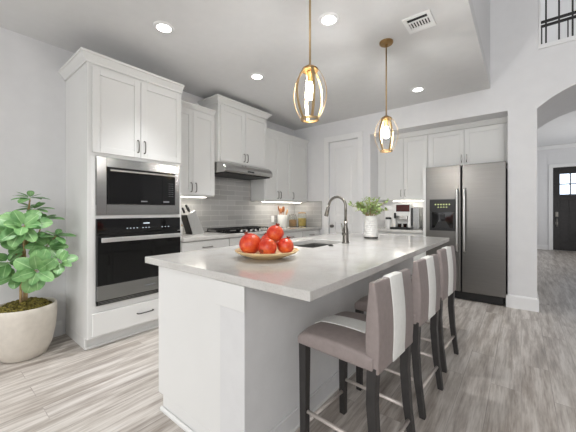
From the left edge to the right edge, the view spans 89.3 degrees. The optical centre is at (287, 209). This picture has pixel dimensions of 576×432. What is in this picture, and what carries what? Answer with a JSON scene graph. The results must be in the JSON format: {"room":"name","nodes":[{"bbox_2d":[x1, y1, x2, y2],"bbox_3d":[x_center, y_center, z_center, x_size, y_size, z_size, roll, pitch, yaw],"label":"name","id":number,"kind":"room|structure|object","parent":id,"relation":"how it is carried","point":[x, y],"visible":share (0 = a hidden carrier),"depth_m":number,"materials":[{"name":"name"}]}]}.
{"room":"kitchen","nodes":[
{"label":"kitchen","id":0,"kind":"room"},
{"bbox_2d":[0,27,293,333],"bbox_3d":[-2.557,-0.180,2.503,0.100,2.800,8.720,0,0,39],"label":"wall","id":1,"kind":"structure","parent":0,"point":[32,89],"depth_m":2.69,"materials":[{"name":"paint"}]},
{"bbox_2d":[53,320,62,337],"bbox_3d":[-3.719,1.150,0.955,0.016,0.140,4.850,0,0,39],"label":"baseboard","id":2,"kind":"structure","parent":1,"relation":"attached to","point":[58,331],"depth_m":2.82,"materials":[{"name":"paint"}]},
{"bbox_2d":[181,99,215,196],"bbox_3d":[-1.284,-0.748,3.710,0.354,1.135,0.661,0,0,39],"label":"upper cabinet","id":3,"kind":"object","parent":1,"relation":"attached to","point":[197,122],"visible":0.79,"depth_m":3.68,"materials":[{"name":"white paint"}]},
{"bbox_2d":[181,195,206,197],"bbox_3d":[-1.292,-0.172,3.694,0.110,0.016,0.560,0,0,39],"label":"strip light","id":4,"kind":"object","parent":3,"relation":"attached to","point":[181,195],"visible":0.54,"depth_m":3.77,"materials":[{"name":"plastic"}]},
{"bbox_2d":[197,94,271,168],"bbox_3d":[-0.753,-1.071,4.308,0.438,0.858,1.056,0,0,39],"label":"upper cabinet","id":5,"kind":"object","parent":1,"relation":"attached to","point":[240,136],"visible":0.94,"depth_m":4.11,"materials":[{"name":"white paint"}]},
{"bbox_2d":[215,162,271,179],"bbox_3d":[-0.723,-0.564,4.284,0.515,0.156,0.922,0,0,39],"label":"range hood","id":6,"kind":"object","parent":5,"relation":"attached to","point":[222,169],"visible":0.88,"depth_m":4.11,"materials":[{"name":"metal"}]},
{"bbox_2d":[181,177,294,232],"bbox_3d":[-0.750,-0.168,4.676,0.012,0.948,2.830,0,0,39],"label":"backsplash","id":7,"kind":"structure","parent":1,"relation":"attached to","point":[231,205],"depth_m":4.54,"materials":[{"name":"grey tile"}]},
{"bbox_2d":[251,127,291,201],"bbox_3d":[-0.266,-0.733,4.984,0.354,1.165,0.668,0,0,39],"label":"upper cabinet","id":8,"kind":"object","parent":1,"relation":"attached to","point":[278,187],"visible":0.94,"depth_m":4.86,"materials":[{"name":"white paint"}]},
{"bbox_2d":[261,201,301,202],"bbox_3d":[-0.093,-0.142,5.194,0.110,0.016,1.000,0,0,39],"label":"strip light","id":9,"kind":"object","parent":8,"relation":"attached to","point":[261,201],"visible":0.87,"depth_m":5.13,"materials":[{"name":"plastic"}]},
{"bbox_2d":[290,136,308,201],"bbox_3d":[0.111,-0.733,5.456,0.354,1.165,0.533,0,0,39],"label":"upper cabinet","id":10,"kind":"object","parent":1,"relation":"attached to","point":[298,145],"visible":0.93,"depth_m":5.35,"materials":[{"name":"white paint"}]},
{"bbox_2d":[0,0,489,129],"bbox_3d":[-1.340,-1.640,1.455,3.290,0.120,8.600,0,0,39],"label":"ceiling","id":11,"kind":"structure","parent":0,"point":[214,47],"depth_m":2.78,"materials":[{"name":"paint"}]},
{"bbox_2d":[153,21,174,33],"bbox_3d":[-1.071,-1.573,2.518,0.176,0.011,0.176,0,0,39],"label":"recessed light","id":12,"kind":"object","parent":11,"relation":"in","point":[161,26],"visible":1,"depth_m":2.51,"materials":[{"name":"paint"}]},
{"bbox_2d":[157,24,170,31],"bbox_3d":[-1.071,-1.575,2.518,0.116,0.007,0.116,0,0,39],"label":"diffuser","id":13,"kind":"object","parent":12,"relation":"attached to","point":[160,27],"depth_m":2.51,"materials":[{"name":"white plastic"}]},
{"bbox_2d":[249,73,263,79],"bbox_3d":[-0.366,-1.573,3.438,0.176,0.011,0.176,0,0,39],"label":"recessed light","id":14,"kind":"object","parent":11,"relation":"in","point":[257,76],"visible":1,"depth_m":3.43,"materials":[{"name":"white plastic"}]},
{"bbox_2d":[252,75,261,78],"bbox_3d":[-0.366,-1.575,3.438,0.116,0.007,0.116,0,0,39],"label":"diffuser","id":15,"kind":"object","parent":14,"relation":"attached to","point":[253,76],"depth_m":3.44,"materials":[{"name":"white plastic"}]},
{"bbox_2d":[293,0,326,122],"bbox_3d":[0.135,-1.065,1.787,0.197,1.031,0.211,0,0,-13],"label":"pendant lamp","id":16,"kind":"object","parent":11,"relation":"hanging from","point":[310,70],"visible":1,"depth_m":1.77,"materials":[{"name":"gold metal"}]},
{"bbox_2d":[307,70,311,82],"bbox_3d":[0.135,-0.816,1.787,0.034,0.071,0.034,0,0,39],"label":"socket","id":17,"kind":"object","parent":16,"relation":"attached to","point":[309,73],"depth_m":1.77,"materials":[{"name":"gold metal"}]},
{"bbox_2d":[318,12,339,25],"bbox_3d":[0.339,-1.573,2.412,0.176,0.011,0.176,0,0,39],"label":"recessed light","id":18,"kind":"object","parent":11,"relation":"in","point":[328,18],"visible":1,"depth_m":2.39,"materials":[{"name":"white plastic"}]},
{"bbox_2d":[322,16,335,24],"bbox_3d":[0.339,-1.575,2.412,0.116,0.007,0.116,0,0,39],"label":"diffuser","id":19,"kind":"object","parent":18,"relation":"attached to","point":[326,20],"depth_m":2.42,"materials":[{"name":"white plastic"}]},
{"bbox_2d":[375,38,397,152],"bbox_3d":[0.924,-1.065,2.743,0.197,1.031,0.211,0,0,-13],"label":"pendant lamp","id":20,"kind":"object","parent":11,"relation":"hanging from","point":[387,42],"visible":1,"depth_m":2.73,"materials":[{"name":"gold metal"}]},
{"bbox_2d":[384,119,387,126],"bbox_3d":[0.924,-0.816,2.743,0.034,0.071,0.034,0,0,39],"label":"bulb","id":21,"kind":"object","parent":20,"relation":"attached to","point":[385,120],"depth_m":2.73,"materials":[{"name":"yellow glass"}]},
{"bbox_2d":[411,86,424,91],"bbox_3d":[1.697,-1.573,3.808,0.176,0.011,0.176,0,0,39],"label":"recessed light","id":22,"kind":"object","parent":11,"relation":"in","point":[419,88],"visible":1,"depth_m":3.80,"materials":[{"name":"white plastic"}]},
{"bbox_2d":[402,9,435,33],"bbox_3d":[1.101,-1.574,2.448,0.215,0.012,0.240,0,0,39],"label":"ceiling vent","id":23,"kind":"object","parent":11,"relation":"in","point":[423,20],"visible":1,"depth_m":2.44,"materials":[{"name":"metal"}]},
{"bbox_2d":[0,249,575,431],"bbox_3d":[2.801,1.270,2.946,7.900,0.100,16.300,0,0,39],"label":"floor","id":24,"kind":"structure","parent":0,"point":[513,370],"depth_m":2.07,"materials":[{"name":"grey wood"}]},
{"bbox_2d":[0,191,77,362],"bbox_3d":[-2.098,0.526,2.403,0.682,1.387,0.522,0,0,16],"label":"potted plant","id":25,"kind":"object","parent":24,"relation":"on","point":[27,325],"visible":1,"depth_m":2.31,"materials":[{"name":"green plant"}]},
{"bbox_2d":[58,47,183,349],"bbox_3d":[-1.676,-0.065,2.990,0.665,2.570,0.949,0,0,39],"label":"tall cabinet","id":26,"kind":"object","parent":24,"relation":"on","point":[117,114],"visible":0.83,"depth_m":2.68,"materials":[{"name":"white paint"}]},
{"bbox_2d":[96,156,178,214],"bbox_3d":[-1.589,-0.213,2.985,0.492,0.517,0.790,0,0,39],"label":"microwave","id":27,"kind":"object","parent":26,"relation":"in","point":[123,187],"visible":0.99,"depth_m":2.79,"materials":[{"name":"metal"}]},
{"bbox_2d":[96,217,180,305],"bbox_3d":[-1.597,0.461,2.993,0.568,0.762,0.793,0,0,39],"label":"oven","id":28,"kind":"object","parent":26,"relation":"in","point":[123,245],"visible":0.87,"depth_m":2.75,"materials":[{"name":"black glass"}]},
{"bbox_2d":[181,238,228,251],"bbox_3d":[-1.173,0.784,3.629,0.630,0.872,0.673,0,0,39],"label":"base cabinet","id":29,"kind":"object","parent":24,"relation":"on","point":[186,246],"visible":0.07,"depth_m":3.42,"materials":[{"name":"white paint"}]},
{"bbox_2d":[181,226,321,241],"bbox_3d":[-0.502,0.326,4.469,0.628,0.040,2.817,0,0,39],"label":"countertop","id":30,"kind":"structure","parent":29,"relation":"on","point":[185,237],"depth_m":3.72,"materials":[{"name":"white stone"}]},
{"bbox_2d":[181,210,203,233],"bbox_3d":[-1.218,0.154,3.720,0.133,0.303,0.264,0,0,39],"label":"knife block","id":31,"kind":"object","parent":30,"relation":"on","point":[191,222],"visible":0.93,"depth_m":3.66,"materials":[{"name":"metal"}]},
{"bbox_2d":[206,226,267,233],"bbox_3d":[-0.672,0.282,4.261,0.510,0.048,0.900,0,0,39],"label":"cooktop","id":32,"kind":"object","parent":30,"relation":"in","point":[229,230],"visible":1,"depth_m":4.09,"materials":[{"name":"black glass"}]},
{"bbox_2d":[278,215,286,226],"bbox_3d":[-0.101,0.199,5.290,0.178,0.214,0.178,0,0,39],"label":"utensil crock","id":33,"kind":"object","parent":30,"relation":"on","point":[282,219],"visible":0.91,"depth_m":5.21,"materials":[{"name":"white ceramic"}]},
{"bbox_2d":[289,214,296,226],"bbox_3d":[0.087,0.191,5.396,0.148,0.231,0.148,0,0,39],"label":"glass jar","id":34,"kind":"object","parent":30,"relation":"on","point":[292,217],"visible":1,"depth_m":5.33,"materials":[{"name":"white"}]},
{"bbox_2d":[298,212,305,226],"bbox_3d":[0.265,0.173,5.458,0.160,0.266,0.160,0,0,39],"label":"glass jar","id":35,"kind":"object","parent":30,"relation":"on","point":[302,215],"visible":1,"depth_m":5.39,"materials":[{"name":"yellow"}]},
{"bbox_2d":[229,234,263,245],"bbox_3d":[-0.672,0.784,4.256,0.630,0.872,0.928,0,0,39],"label":"base cabinet","id":36,"kind":"object","parent":24,"relation":"on","point":[233,241],"visible":0.04,"depth_m":3.80,"materials":[{"name":"white paint"}]},
{"bbox_2d":[159,257,412,431],"bbox_3d":[0.318,0.784,2.627,0.838,0.872,2.698,0,0,39],"label":"kitchen island","id":37,"kind":"object","parent":24,"relation":"on","point":[229,352],"visible":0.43,"depth_m":1.54,"materials":[{"name":"white paint"}]},
{"bbox_2d":[145,232,448,301],"bbox_3d":[0.424,0.326,2.566,1.305,0.040,2.728,0,0,39],"label":"island countertop","id":38,"kind":"structure","parent":37,"relation":"on","point":[308,274],"depth_m":1.70,"materials":[{"name":"white stone"}]},
{"bbox_2d":[235,247,298,259],"bbox_3d":[-0.135,0.280,1.879,0.410,0.053,0.410,0,0,39],"label":"fruit bowl","id":39,"kind":"object","parent":38,"relation":"on","point":[278,255],"visible":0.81,"depth_m":1.74,"materials":[{"name":"brown wood"}]},
{"bbox_2d":[239,231,260,253],"bbox_3d":[-0.239,0.208,1.855,0.140,0.150,0.145,0,0,39],"label":"pomegranate","id":40,"kind":"object","parent":39,"relation":"in","point":[249,243],"visible":0.88,"depth_m":1.80,"materials":[{"name":"red food"}]},
{"bbox_2d":[258,238,276,253],"bbox_3d":[-0.128,0.229,1.770,0.117,0.113,0.112,0,0,-16],"label":"pomegranate","id":41,"kind":"object","parent":39,"relation":"in","point":[266,246],"visible":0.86,"depth_m":1.73,"materials":[{"name":"red food"}]},
{"bbox_2d":[261,232,277,245],"bbox_3d":[-0.129,0.216,1.978,0.125,0.128,0.128,0,0,39],"label":"pomegranate","id":42,"kind":"object","parent":39,"relation":"in","point":[264,236],"visible":0.19,"depth_m":1.94,"materials":[{"name":"red food"}]},
{"bbox_2d":[277,236,293,252],"bbox_3d":[-0.016,0.218,1.830,0.103,0.114,0.107,0,0,39],"label":"pomegranate","id":43,"kind":"object","parent":39,"relation":"in","point":[284,245],"visible":0.88,"depth_m":1.79,"materials":[{"name":"red food"}]},
{"bbox_2d":[267,223,283,240],"bbox_3d":[-0.081,0.141,1.872,0.113,0.120,0.111,0,0,39],"label":"pomegranate","id":44,"kind":"object","parent":43,"relation":"on","point":[275,232],"visible":0.94,"depth_m":1.83,"materials":[{"name":"red food"}]},
{"bbox_2d":[298,243,329,247],"bbox_3d":[0.238,0.451,2.715,0.422,0.208,0.640,0,0,39],"label":"sink","id":45,"kind":"object","parent":38,"relation":"in","point":[311,245],"visible":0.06,"depth_m":3.01,"materials":[{"name":"metal"}]},
{"bbox_2d":[324,196,348,243],"bbox_3d":[0.446,0.086,2.734,0.259,0.441,0.097,0,0,39],"label":"faucet","id":46,"kind":"object","parent":38,"relation":"on","point":[345,232],"visible":1,"depth_m":2.67,"materials":[{"name":"silver metal"}]},
{"bbox_2d":[348,196,388,238],"bbox_3d":[0.890,0.078,3.207,0.445,0.456,0.520,0,0,39],"label":"potted plant","id":47,"kind":"object","parent":38,"relation":"on","point":[370,222],"visible":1,"depth_m":3.12,"materials":[{"name":"green plant"}]},
{"bbox_2d":[283,231,301,238],"bbox_3d":[-0.175,0.784,4.877,0.630,0.872,0.658,0,0,39],"label":"base cabinet","id":48,"kind":"object","parent":24,"relation":"on","point":[295,234],"visible":0.06,"depth_m":4.77,"materials":[{"name":"white paint"}]},
{"bbox_2d":[302,229,319,236],"bbox_3d":[0.204,0.784,5.352,0.630,0.872,0.553,0,0,39],"label":"base cabinet","id":49,"kind":"object","parent":24,"relation":"on","point":[305,233],"visible":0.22,"depth_m":5.15,"materials":[{"name":"white paint"}]},
{"bbox_2d":[298,269,414,431],"bbox_3d":[0.356,0.761,1.487,0.455,0.918,0.430,0,0,42],"label":"bar stool","id":50,"kind":"object","parent":24,"relation":"on","point":[371,341],"visible":1,"depth_m":1.37,"materials":[{"name":"grey fabric"}]},
{"bbox_2d":[354,254,443,419],"bbox_3d":[0.758,0.761,1.991,0.455,0.918,0.430,0,0,42],"label":"bar stool","id":51,"kind":"object","parent":24,"relation":"on","point":[426,284],"visible":0.66,"depth_m":1.80,"materials":[{"name":"grey fabric"}]},
{"bbox_2d":[378,231,422,261],"bbox_3d":[1.875,0.784,4.806,0.806,0.872,0.646,0,0,39],"label":"base cabinet","id":52,"kind":"object","parent":24,"relation":"on","point":[417,257],"visible":0.03,"depth_m":4.46,"materials":[{"name":"white paint"}]},
{"bbox_2d":[378,227,422,232],"bbox_3d":[1.877,0.326,4.809,0.806,0.040,0.638,0,0,39],"label":"countertop","id":53,"kind":"structure","parent":52,"relation":"on","point":[383,229],"depth_m":4.57,"materials":[{"name":"white stone"}]},
{"bbox_2d":[385,217,390,228],"bbox_3d":[1.673,0.212,4.858,0.094,0.188,0.094,0,0,39],"label":"container","id":54,"kind":"object","parent":53,"relation":"on","point":[388,219],"visible":0.94,"depth_m":4.82,"materials":[{"name":"white ceramic"}]},
{"bbox_2d":[390,204,422,229],"bbox_3d":[1.933,0.106,4.727,0.420,0.400,0.420,0,0,39],"label":"coffee machine","id":55,"kind":"object","parent":53,"relation":"on","point":[411,215],"visible":0.97,"depth_m":4.61,"materials":[{"name":"silver metal"}]},
{"bbox_2d":[390,227,412,229],"bbox_3d":[1.894,0.291,4.758,0.320,0.030,0.420,0,0,39],"label":"drip tray","id":56,"kind":"object","parent":55,"relation":"on","point":[408,228],"depth_m":4.59,"materials":[{"name":"black plastic"}]},
{"bbox_2d":[423,167,426,256],"bbox_3d":[2.213,0.293,4.547,0.042,1.853,0.628,0,0,39],"label":"end panel","id":57,"kind":"object","parent":24,"relation":"on","point":[424,168],"visible":0.23,"depth_m":4.30,"materials":[{"name":"white paint"}]},
{"bbox_2d":[411,245,458,372],"bbox_3d":[1.149,0.761,2.479,0.455,0.918,0.430,0,0,42],"label":"bar stool","id":58,"kind":"object","parent":24,"relation":"on","point":[446,257],"visible":0.51,"depth_m":2.30,"materials":[{"name":"grey fabric"}]},
{"bbox_2d":[426,161,506,304],"bbox_3d":[2.545,0.299,4.167,0.931,1.822,0.751,0,0,39],"label":"refrigerator","id":59,"kind":"object","parent":24,"relation":"on","point":[466,205],"visible":0.96,"depth_m":3.87,"materials":[{"name":"metal"}]},
{"bbox_2d":[294,0,575,297],"bbox_3d":[3.578,-1.580,3.926,7.710,5.600,1.400,0,0,39],"label":"wall","id":60,"kind":"structure","parent":0,"point":[533,87],"depth_m":3.66,"materials":[{"name":"paint"}]},
{"bbox_2d":[295,201,321,226],"bbox_3d":[0.381,0.070,5.576,0.630,0.471,0.012,0,0,39],"label":"backsplash","id":61,"kind":"structure","parent":60,"relation":"attached to","point":[313,209],"depth_m":5.52,"materials":[{"name":"grey tile"}]},
{"bbox_2d":[324,131,362,233],"bbox_3d":[0.959,-0.050,5.109,0.750,2.540,0.020,0,0,39],"label":"trim","id":62,"kind":"structure","parent":60,"relation":"attached to","point":[359,135],"depth_m":5.07,"materials":[{"name":"paint"}]},
{"bbox_2d":[330,139,357,233],"bbox_3d":[0.974,-0.005,5.128,0.564,2.430,0.101,0,0,39],"label":"door","id":63,"kind":"structure","parent":60,"relation":"in","point":[343,154],"depth_m":5.15,"materials":[{"name":"paint"}]},
{"bbox_2d":[377,129,427,200],"bbox_3d":[1.956,-0.708,4.907,0.806,1.085,0.386,0,0,39],"label":"upper cabinet","id":64,"kind":"object","parent":60,"relation":"attached to","point":[400,171],"visible":0.86,"depth_m":4.76,"materials":[{"name":"white paint"}]},
{"bbox_2d":[392,200,422,200],"bbox_3d":[2.010,-0.156,4.807,0.540,0.016,0.100,0,0,39],"label":"strip light","id":65,"kind":"object","parent":64,"relation":"attached to","point":[392,200],"visible":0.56,"depth_m":4.78,"materials":[{"name":"plastic"}]},
{"bbox_2d":[385,201,422,226],"bbox_3d":[2.074,0.070,5.056,0.806,0.471,0.010,0,0,39],"label":"backsplash","id":66,"kind":"structure","parent":60,"relation":"attached to","point":[388,205],"depth_m":5.22,"materials":[{"name":"paint"}]},
{"bbox_2d":[427,116,507,167],"bbox_3d":[2.662,-0.943,4.343,0.998,0.615,0.386,0,0,39],"label":"upper cabinet","id":67,"kind":"object","parent":60,"relation":"attached to","point":[479,143],"visible":0.77,"depth_m":4.19,"materials":[{"name":"white paint"}]},
{"bbox_2d":[506,292,538,311],"bbox_3d":[3.311,1.140,4.127,0.318,0.160,1.418,0,0,39],"label":"baseboard","id":68,"kind":"structure","parent":60,"relation":"attached to","point":[512,301],"depth_m":3.57,"materials":[{"name":"paint"}]},
{"bbox_2d":[538,0,575,49],"bbox_3d":[4.577,-3.150,2.317,3.940,2.460,0.165,0,0,39],"label":"window frame","id":69,"kind":"structure","parent":60,"relation":"attached to","point":[571,38],"depth_m":3.43,"materials":[{"name":"paint"}]},
{"bbox_2d":[541,0,575,43],"bbox_3d":[4.590,-2.475,2.311,3.913,1.010,0.060,0,0,39],"label":"loft railing","id":70,"kind":"object","parent":69,"relation":"on","point":[573,12],"visible":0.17,"depth_m":3.42,"materials":[{"name":"black metal"}]},
{"bbox_2d":[472,0,489,74],"bbox_3d":[-0.103,-3.040,0.466,0.118,2.680,8.600,0,0,39],"label":"wall","id":71,"kind":"structure","parent":0,"point":[481,7],"depth_m":3.19,"materials":[{"name":"paint"}]},
{"bbox_2d":[537,147,575,250],"bbox_3d":[7.289,-0.430,5.760,4.200,3.300,6.100,0,0,39],"label":"wall","id":72,"kind":"structure","parent":0,"point":[545,158],"depth_m":9.01,"materials":[{"name":"paint"}]},
{"bbox_2d":[537,245,548,249],"bbox_3d":[7.809,1.150,9.110,0.530,0.140,0.016,0,0,39],"label":"baseboard","id":73,"kind":"structure","parent":72,"relation":"attached to","point":[546,247],"depth_m":9.02,"materials":[{"name":"paint"}]},
{"bbox_2d":[537,143,575,150],"bbox_3d":[8.774,-1.910,8.299,3.050,0.100,0.080,0,0,39],"label":"trim","id":74,"kind":"structure","parent":72,"relation":"attached to","point":[571,144],"depth_m":8.81,"materials":[{"name":"paint"}]},
{"bbox_2d":[549,163,575,249],"bbox_3d":[8.440,-0.085,8.591,1.135,2.610,0.040,0,0,39],"label":"door frame","id":75,"kind":"structure","parent":72,"relation":"in","point":[551,166],"depth_m":8.89,"materials":[{"name":"paint"}]},
{"bbox_2d":[553,166,575,250],"bbox_3d":[8.420,-0.035,8.565,0.935,2.490,0.096,0,0,39],"label":"door","id":76,"kind":"structure","parent":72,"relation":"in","point":[564,178],"depth_m":8.72,"materials":[{"name":"black wood"}]},
{"bbox_2d":[537,111,575,146],"bbox_3d":[7.289,-1.968,5.760,4.200,0.015,6.100,0,0,39],"label":"ceiling","id":77,"kind":"structure","parent":0,"point":[562,129],"depth_m":7.28,"materials":[{"name":"paint"}]},
{"bbox_2d":[541,0,575,43],"bbox_3d":[6.197,-3.170,4.713,4.600,2.420,0.100,0,0,39],"label":"wall","id":78,"kind":"structure","parent":0,"point":[552,5],"depth_m":5.53,"materials":[{"name":"paint"}]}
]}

